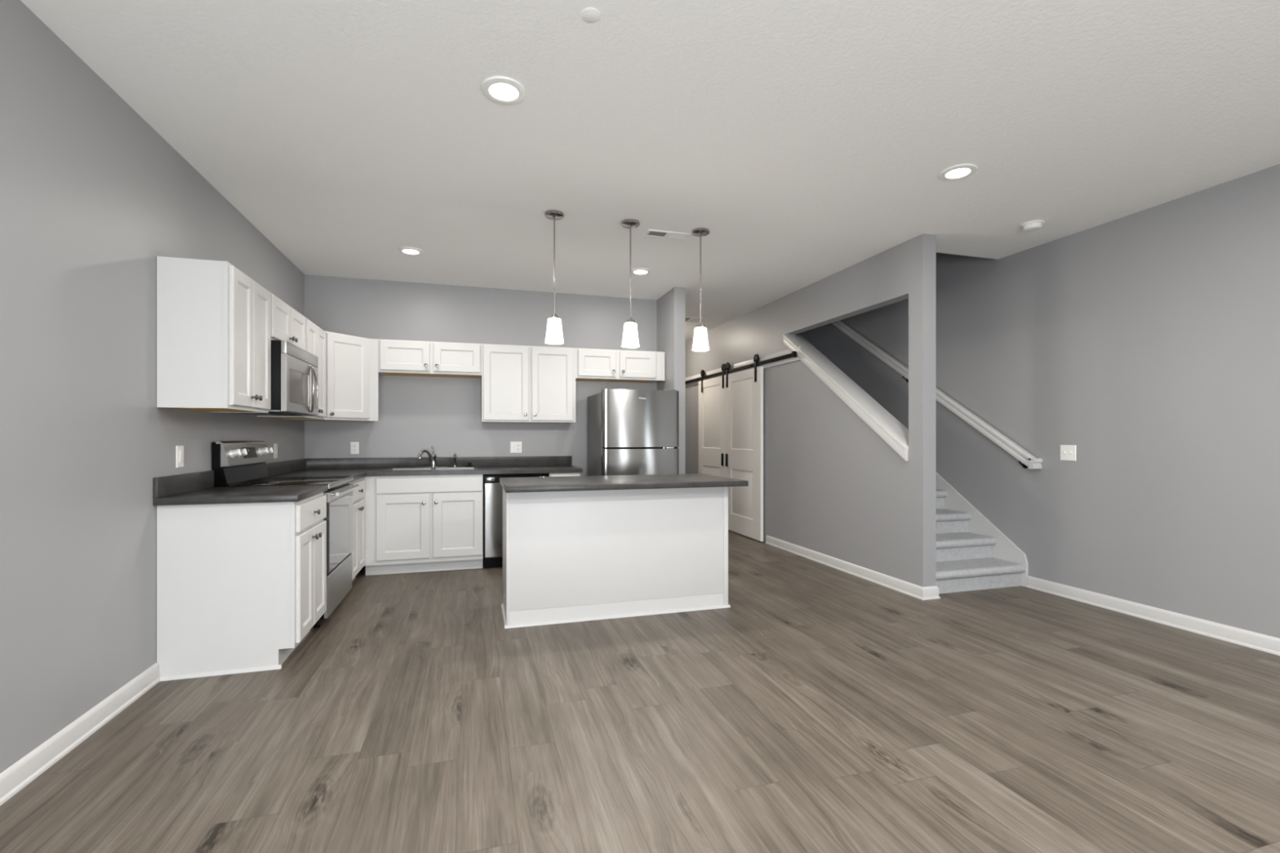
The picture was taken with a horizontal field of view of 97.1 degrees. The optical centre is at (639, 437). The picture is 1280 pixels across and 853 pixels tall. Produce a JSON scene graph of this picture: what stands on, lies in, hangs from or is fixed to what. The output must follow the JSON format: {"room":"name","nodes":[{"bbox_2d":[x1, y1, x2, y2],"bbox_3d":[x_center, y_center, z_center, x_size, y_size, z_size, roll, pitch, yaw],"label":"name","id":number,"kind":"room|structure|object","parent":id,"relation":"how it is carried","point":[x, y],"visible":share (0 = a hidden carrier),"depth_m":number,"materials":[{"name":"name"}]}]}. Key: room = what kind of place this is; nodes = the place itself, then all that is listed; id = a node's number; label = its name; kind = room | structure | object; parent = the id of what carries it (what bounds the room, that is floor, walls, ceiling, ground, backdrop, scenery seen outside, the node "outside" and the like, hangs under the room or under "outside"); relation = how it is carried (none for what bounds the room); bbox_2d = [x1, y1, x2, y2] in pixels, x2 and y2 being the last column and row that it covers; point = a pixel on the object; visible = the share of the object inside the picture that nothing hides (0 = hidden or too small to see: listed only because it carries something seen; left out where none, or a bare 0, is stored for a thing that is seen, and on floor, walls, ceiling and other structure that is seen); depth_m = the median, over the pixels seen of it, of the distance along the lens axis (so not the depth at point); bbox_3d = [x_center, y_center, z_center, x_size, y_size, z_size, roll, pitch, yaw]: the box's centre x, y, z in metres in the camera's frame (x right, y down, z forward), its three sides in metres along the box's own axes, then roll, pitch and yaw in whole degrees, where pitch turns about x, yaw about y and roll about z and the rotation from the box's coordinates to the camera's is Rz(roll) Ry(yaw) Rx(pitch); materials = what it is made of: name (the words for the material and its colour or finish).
{"room":"open-plan kitchen","nodes":[
{"label":"open-plan kitchen","id":0,"kind":"room"},
{"bbox_2d":[0,0,304,773],"bbox_3d":[-1.990,-0.154,1.173,0.120,2.742,8.820,0,0,-16],"label":"wall","id":1,"kind":"structure","parent":0,"point":[91,194],"depth_m":2.27,"materials":[{"name":"grey paint"}]},
{"bbox_2d":[0,662,159,805],"bbox_3d":[-1.555,1.171,-0.049,0.020,0.092,5.988,0,0,-16],"label":"baseboard","id":2,"kind":"structure","parent":1,"relation":"attached to","point":[24,771],"depth_m":2.21,"materials":[{"name":"white paint"}]},
{"bbox_2d":[176,445,183,467],"bbox_3d":[-2.476,0.105,3.042,0.009,0.118,0.074,0,0,-16],"label":"light switch","id":3,"kind":"object","parent":1,"relation":"attached to","point":[180,449],"visible":1,"depth_m":3.03,"materials":[{"name":"white plastic"}]},
{"bbox_2d":[152,470,213,497],"bbox_3d":[-2.487,0.251,3.098,0.020,0.102,0.638,0,0,-16],"label":"backsplash","id":4,"kind":"structure","parent":1,"relation":"attached to","point":[166,486],"depth_m":3.02,"materials":[{"name":"stone"}]},
{"bbox_2d":[156,256,271,413],"bbox_3d":[-2.329,-0.526,3.160,0.354,0.755,0.610,0,0,-16],"label":"upper cabinet","id":5,"kind":"object","parent":1,"relation":"attached to","point":[214,320],"visible":1,"depth_m":2.89,"materials":[{"name":"white paint"}]},
{"bbox_2d":[273,443,277,458],"bbox_3d":[-2.913,0.112,4.519,0.010,0.118,0.074,0,0,-16],"label":"wall outlet","id":6,"kind":"object","parent":1,"relation":"attached to","point":[275,446],"visible":1,"depth_m":4.50,"materials":[{"name":"white plastic"}]},
{"bbox_2d":[269,291,306,351],"bbox_3d":[-2.524,-0.754,3.819,0.354,0.298,0.762,0,0,-16],"label":"upper cabinet","id":7,"kind":"object","parent":1,"relation":"attached to","point":[287,324],"visible":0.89,"depth_m":3.79,"materials":[{"name":"white paint"}]},
{"bbox_2d":[239,340,318,416],"bbox_3d":[-2.485,-0.378,3.830,0.436,0.447,0.756,0,0,-16],"label":"microwave","id":8,"kind":"object","parent":7,"relation":"attached to","point":[294,370],"visible":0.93,"depth_m":3.69,"materials":[{"name":"silver metal"}]},
{"bbox_2d":[257,316,326,419],"bbox_3d":[-2.719,-0.526,4.477,0.354,0.755,0.609,0,0,-16],"label":"upper cabinet","id":9,"kind":"object","parent":1,"relation":"attached to","point":[316,337],"visible":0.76,"depth_m":4.58,"materials":[{"name":"white paint"}]},
{"bbox_2d":[304,274,657,556],"bbox_3d":[-1.499,-0.154,5.855,3.480,2.742,0.120,0,0,-16],"label":"wall","id":10,"kind":"structure","parent":0,"point":[416,414],"depth_m":5.68,"materials":[{"name":"grey paint"}]},
{"bbox_2d":[295,330,378,422],"bbox_3d":[-2.736,-0.526,5.102,0.678,0.755,0.620,0,0,-16],"label":"upper cabinet","id":11,"kind":"object","parent":10,"relation":"attached to","point":[352,362],"visible":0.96,"depth_m":5.02,"materials":[{"name":"white paint"}]},
{"bbox_2d":[350,441,359,453],"bbox_3d":[-2.738,0.106,5.420,0.074,0.118,0.010,0,0,-16],"label":"wall outlet","id":12,"kind":"object","parent":10,"relation":"attached to","point":[354,446],"visible":1,"depth_m":5.42,"materials":[{"name":"white plastic"}]},
{"bbox_2d":[378,338,481,377],"bbox_3d":[-2.007,-0.751,5.456,0.917,0.305,0.354,0,0,-16],"label":"upper cabinet","id":13,"kind":"object","parent":10,"relation":"attached to","point":[396,357],"visible":1,"depth_m":5.33,"materials":[{"name":"white paint"}]},
{"bbox_2d":[510,441,521,453],"bbox_3d":[-1.283,0.106,5.848,0.118,0.118,0.016,0,0,-16],"label":"wall outlet","id":14,"kind":"object","parent":10,"relation":"attached to","point":[515,446],"visible":1,"depth_m":5.85,"materials":[{"name":"white plastic"}]},
{"bbox_2d":[481,343,575,422],"bbox_3d":[-1.127,-0.526,5.716,0.916,0.755,0.354,0,0,-16],"label":"upper cabinet","id":15,"kind":"object","parent":10,"relation":"attached to","point":[521,384],"visible":1,"depth_m":5.58,"materials":[{"name":"white paint"}]},
{"bbox_2d":[575,347,665,382],"bbox_3d":[-0.229,-0.751,5.982,0.955,0.305,0.354,0,0,-16],"label":"upper cabinet","id":16,"kind":"object","parent":10,"relation":"attached to","point":[591,364],"visible":0.98,"depth_m":5.85,"materials":[{"name":"white paint"}]},
{"bbox_2d":[0,529,1279,852],"bbox_3d":[0.268,1.277,4.042,6.080,0.120,13.040,0,0,-16],"label":"floor","id":17,"kind":"structure","parent":0,"point":[826,708],"depth_m":2.29,"materials":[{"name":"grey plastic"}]},
{"bbox_2d":[156,492,326,681],"bbox_3d":[-2.181,0.779,3.198,0.660,0.876,0.620,0,0,-16],"label":"base cabinet","id":18,"kind":"object","parent":17,"relation":"on","point":[240,586],"visible":0.99,"depth_m":2.92,"materials":[{"name":"white paint"}]},
{"bbox_2d":[152,470,328,506],"bbox_3d":[-2.192,0.270,3.185,0.634,0.140,0.638,0,0,-16],"label":"countertop","id":19,"kind":"structure","parent":18,"relation":"on","point":[197,487],"depth_m":2.97,"materials":[{"name":"stone"}]},
{"bbox_2d":[211,440,359,628],"bbox_3d":[-2.363,0.621,3.866,0.686,1.192,0.757,0,0,-16],"label":"range","id":20,"kind":"object","parent":17,"relation":"on","point":[233,463],"visible":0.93,"depth_m":3.77,"materials":[{"name":"silver metal"}]},
{"bbox_2d":[221,475,353,488],"bbox_3d":[-2.362,0.313,3.866,0.587,0.034,0.757,0,0,-16],"label":"cooktop","id":21,"kind":"object","parent":20,"relation":"in","point":[335,482],"depth_m":3.80,"materials":[{"name":"black glass"}]},
{"bbox_2d":[348,477,364,582],"bbox_3d":[-2.573,0.779,4.521,0.660,0.876,0.609,0,0,-16],"label":"base cabinet","id":22,"kind":"object","parent":17,"relation":"on","point":[357,553],"visible":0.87,"depth_m":4.57,"materials":[{"name":"white paint"}]},
{"bbox_2d":[364,474,482,575],"bbox_3d":[-1.995,0.779,5.300,0.992,0.876,0.660,0,0,-16],"label":"base cabinet","id":23,"kind":"object","parent":17,"relation":"on","point":[422,523],"visible":0.98,"depth_m":5.02,"materials":[{"name":"white paint"}]},
{"bbox_2d":[266,455,582,481],"bbox_3d":[-1.767,0.270,5.078,2.525,0.140,1.218,0,0,-16],"label":"countertop","id":24,"kind":"structure","parent":23,"relation":"on","point":[358,468],"depth_m":5.36,"materials":[{"name":"stone"}]},
{"bbox_2d":[382,466,477,471],"bbox_3d":[-1.954,0.385,5.332,0.810,0.175,0.525,0,0,-16],"label":"sink","id":25,"kind":"object","parent":24,"relation":"in","point":[446,468],"visible":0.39,"depth_m":5.41,"materials":[{"name":"metal"}]},
{"bbox_2d":[453,453,457,466],"bbox_3d":[-1.827,0.228,5.573,0.040,0.139,0.051,0,0,-16],"label":"sprayer","id":26,"kind":"object","parent":25,"relation":"on","point":[454,454],"visible":1,"depth_m":5.57,"materials":[{"name":"silver metal"}]},
{"bbox_2d":[465,462,474,466],"bbox_3d":[-1.696,0.276,5.625,0.084,0.042,0.084,0,0,-16],"label":"stopper","id":27,"kind":"object","parent":25,"relation":"on","point":[469,464],"visible":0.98,"depth_m":5.61,"materials":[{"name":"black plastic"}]},
{"bbox_2d":[417,446,446,467],"bbox_3d":[-2.009,0.193,5.465,0.263,0.208,0.182,0,0,-16],"label":"faucet","id":28,"kind":"object","parent":24,"relation":"on","point":[432,457],"visible":1,"depth_m":5.49,"materials":[{"name":"silver metal"}]},
{"bbox_2d":[482,473,549,568],"bbox_3d":[-1.227,0.783,5.526,0.601,0.868,0.606,0,0,-16],"label":"dishwasher","id":29,"kind":"object","parent":17,"relation":"on","point":[492,489],"visible":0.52,"depth_m":5.18,"materials":[{"name":"silver metal"}]},
{"bbox_2d":[549,472,580,476],"bbox_3d":[-0.795,0.779,5.655,0.295,0.876,0.660,0,0,-16],"label":"base cabinet","id":30,"kind":"object","parent":17,"relation":"on","point":[557,474],"visible":0.05,"depth_m":5.38,"materials":[{"name":"white paint"}]},
{"bbox_2d":[501,486,730,628],"bbox_3d":[-0.193,0.779,4.101,1.570,0.876,0.606,0,0,-16],"label":"kitchen island","id":31,"kind":"object","parent":17,"relation":"on","point":[575,556],"visible":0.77,"depth_m":3.81,"materials":[{"name":"white paint"}]},
{"bbox_2d":[499,473,748,493],"bbox_3d":[-0.148,0.321,4.057,1.636,0.038,0.805,0,0,-16],"label":"island countertop","id":32,"kind":"structure","parent":31,"relation":"on","point":[571,483],"depth_m":3.80,"materials":[{"name":"stone"}]},
{"bbox_2d":[587,389,679,475],"bbox_3d":[-0.087,0.379,5.696,0.756,1.676,0.767,0,0,-16],"label":"fridge","id":33,"kind":"object","parent":17,"relation":"on","point":[631,432],"visible":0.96,"depth_m":5.34,"materials":[{"name":"grey metal"}]},
{"bbox_2d":[936,472,1027,593],"bbox_3d":[2.074,-0.346,6.527,0.963,3.125,4.334,0,0,-16],"label":"staircase","id":34,"kind":"structure","parent":17,"relation":"on","point":[972,553],"depth_m":4.75,"materials":[{"name":"grey carpet"}]},
{"bbox_2d":[20,0,1279,341],"bbox_3d":[0.210,-1.585,4.025,5.960,0.120,13.040,0,0,-16],"label":"ceiling","id":35,"kind":"structure","parent":0,"point":[811,140],"depth_m":2.69,"materials":[{"name":"paint"}]},
{"bbox_2d":[398,246,423,255],"bbox_3d":[-1.874,-1.517,4.618,0.192,0.016,0.192,0,0,-16],"label":"recessed light","id":36,"kind":"object","parent":35,"relation":"in","point":[405,250],"visible":1,"depth_m":4.59,"materials":[{"name":"white plastic"}]},
{"bbox_2d":[480,75,526,104],"bbox_3d":[-0.598,-1.517,2.480,0.192,0.016,0.192,0,0,-16],"label":"recessed light","id":37,"kind":"object","parent":35,"relation":"in","point":[499,89],"visible":1,"depth_m":2.46,"materials":[{"name":"white plastic"}]},
{"bbox_2d":[544,209,564,344],"bbox_3d":[-0.584,-1.084,3.855,0.132,0.882,0.132,0,0,-16],"label":"pendant lamp","id":38,"kind":"object","parent":35,"relation":"hanging from","point":[554,331],"visible":1,"depth_m":3.82,"materials":[{"name":"white glass"}]},
{"bbox_2d":[580,7,600,22],"bbox_3d":[-0.178,-1.524,2.042,0.072,0.002,0.072,0,0,-16],"label":"sprinkler cover","id":39,"kind":"object","parent":35,"relation":"attached to","point":[589,15],"visible":1,"depth_m":2.04,"materials":[{"name":"paint"}]},
{"bbox_2d":[621,218,639,347],"bbox_3d":[-0.068,-1.084,4.012,0.132,0.882,0.132,0,0,-16],"label":"pendant lamp","id":40,"kind":"object","parent":35,"relation":"hanging from","point":[630,337],"visible":1,"depth_m":3.98,"materials":[{"name":"white glass"}]},
{"bbox_2d":[631,267,650,275],"bbox_3d":[0.005,-1.517,5.190,0.192,0.016,0.192,0,0,-16],"label":"recessed light","id":41,"kind":"object","parent":35,"relation":"in","point":[640,271],"visible":0.98,"depth_m":5.16,"materials":[{"name":"white plastic"}]},
{"bbox_2d":[643,229,691,240],"bbox_3d":[0.206,-1.521,4.253,0.340,0.009,0.130,0,0,-16],"label":"ceiling vent","id":42,"kind":"object","parent":35,"relation":"in","point":[650,233],"visible":0.99,"depth_m":4.25,"materials":[{"name":"white plastic"}]},
{"bbox_2d":[684,316,708,323],"bbox_3d":[0.647,-1.521,7.325,0.400,0.009,0.280,0,0,-16],"label":"ceiling vent","id":43,"kind":"object","parent":35,"relation":"in","point":[687,319],"visible":0.48,"depth_m":7.31,"materials":[{"name":"white plastic"}]},
{"bbox_2d":[691,227,709,351],"bbox_3d":[0.448,-1.084,4.179,0.132,0.882,0.132,0,0,-16],"label":"pendant lamp","id":44,"kind":"object","parent":35,"relation":"hanging from","point":[700,343],"visible":1,"depth_m":4.15,"materials":[{"name":"white glass"}]},
{"bbox_2d":[938,163,977,180],"bbox_3d":[1.826,-1.517,3.244,0.192,0.016,0.192,0,0,-16],"label":"recessed light","id":45,"kind":"object","parent":35,"relation":"in","point":[961,171],"visible":1,"depth_m":3.23,"materials":[{"name":"white plastic"}]},
{"bbox_2d":[1020,219,1044,231],"bbox_3d":[2.804,-1.502,4.037,0.140,0.046,0.140,0,0,-16],"label":"smoke detector","id":46,"kind":"object","parent":35,"relation":"attached to","point":[1033,225],"visible":1,"depth_m":4.00,"materials":[{"name":"white plastic"}]},
{"bbox_2d":[657,287,684,474],"bbox_3d":[-0.274,-0.154,8.059,0.119,2.742,4.790,0,0,-16],"label":"wall","id":47,"kind":"structure","parent":0,"point":[670,306],"depth_m":5.77,"materials":[{"name":"grey paint"}]},
{"bbox_2d":[684,233,936,586],"bbox_3d":[1.223,-0.154,7.484,0.120,2.742,6.741,0,0,-16],"label":"wall","id":48,"kind":"structure","parent":0,"point":[833,486],"depth_m":5.13,"materials":[{"name":"grey paint"}]},
{"bbox_2d":[684,351,796,541],"bbox_3d":[1.072,0.116,7.606,0.061,2.173,3.750,0,0,-16],"label":"barn door","id":49,"kind":"structure","parent":48,"relation":"in","point":[744,388],"depth_m":6.86,"materials":[{"name":"white paint"}]},
{"bbox_2d":[698,364,725,477],"bbox_3d":[0.995,0.116,7.858,0.057,2.173,0.920,0,0,-16],"label":"barn door","id":50,"kind":"structure","parent":49,"relation":"hanging from","point":[712,392],"depth_m":7.82,"materials":[{"name":"white paint"}]},
{"bbox_2d":[684,346,800,386],"bbox_3d":[0.924,-0.863,8.249,0.018,0.140,5.085,0,0,-16],"label":"trim","id":51,"kind":"structure","parent":48,"relation":"attached to","point":[788,351],"depth_m":6.61,"materials":[{"name":"white paint"}]},
{"bbox_2d":[782,333,908,461],"bbox_3d":[1.903,-0.462,5.259,0.222,1.298,1.795,0,0,-16],"label":"trim","id":52,"kind":"structure","parent":48,"relation":"attached to","point":[895,434],"depth_m":5.06,"materials":[{"name":"white paint"}]},
{"bbox_2d":[765,535,940,599],"bbox_3d":[1.850,1.171,5.365,0.162,0.092,2.362,0,0,-16],"label":"baseboard","id":53,"kind":"structure","parent":48,"relation":"attached to","point":[921,593],"depth_m":4.88,"materials":[{"name":"white paint"}]},
{"bbox_2d":[795,164,1279,638],"bbox_3d":[3.142,-1.433,4.830,0.120,5.300,12.920,0,0,-16],"label":"wall","id":54,"kind":"structure","parent":0,"point":[1146,342],"depth_m":3.89,"materials":[{"name":"grey paint"}]},
{"bbox_2d":[829,320,1042,468],"bbox_3d":[2.567,-1.062,6.403,0.089,2.635,4.062,0,0,-16],"label":"stair handrail","id":55,"kind":"object","parent":54,"relation":"attached to","point":[1028,460],"visible":0.73,"depth_m":5.11,"materials":[{"name":"white paint"}]},
{"bbox_2d":[1060,444,1075,461],"bbox_3d":[3.235,0.120,4.274,0.016,0.118,0.118,0,0,-16],"label":"light switch","id":56,"kind":"object","parent":54,"relation":"attached to","point":[1068,452],"visible":1,"depth_m":4.27,"materials":[{"name":"white plastic"}]},
{"bbox_2d":[1026,575,1279,655],"bbox_3d":[4.008,1.171,1.655,0.020,0.092,6.098,0,0,-16],"label":"baseboard","id":57,"kind":"structure","parent":54,"relation":"attached to","point":[1269,644],"depth_m":3.67,"materials":[{"name":"white paint"}]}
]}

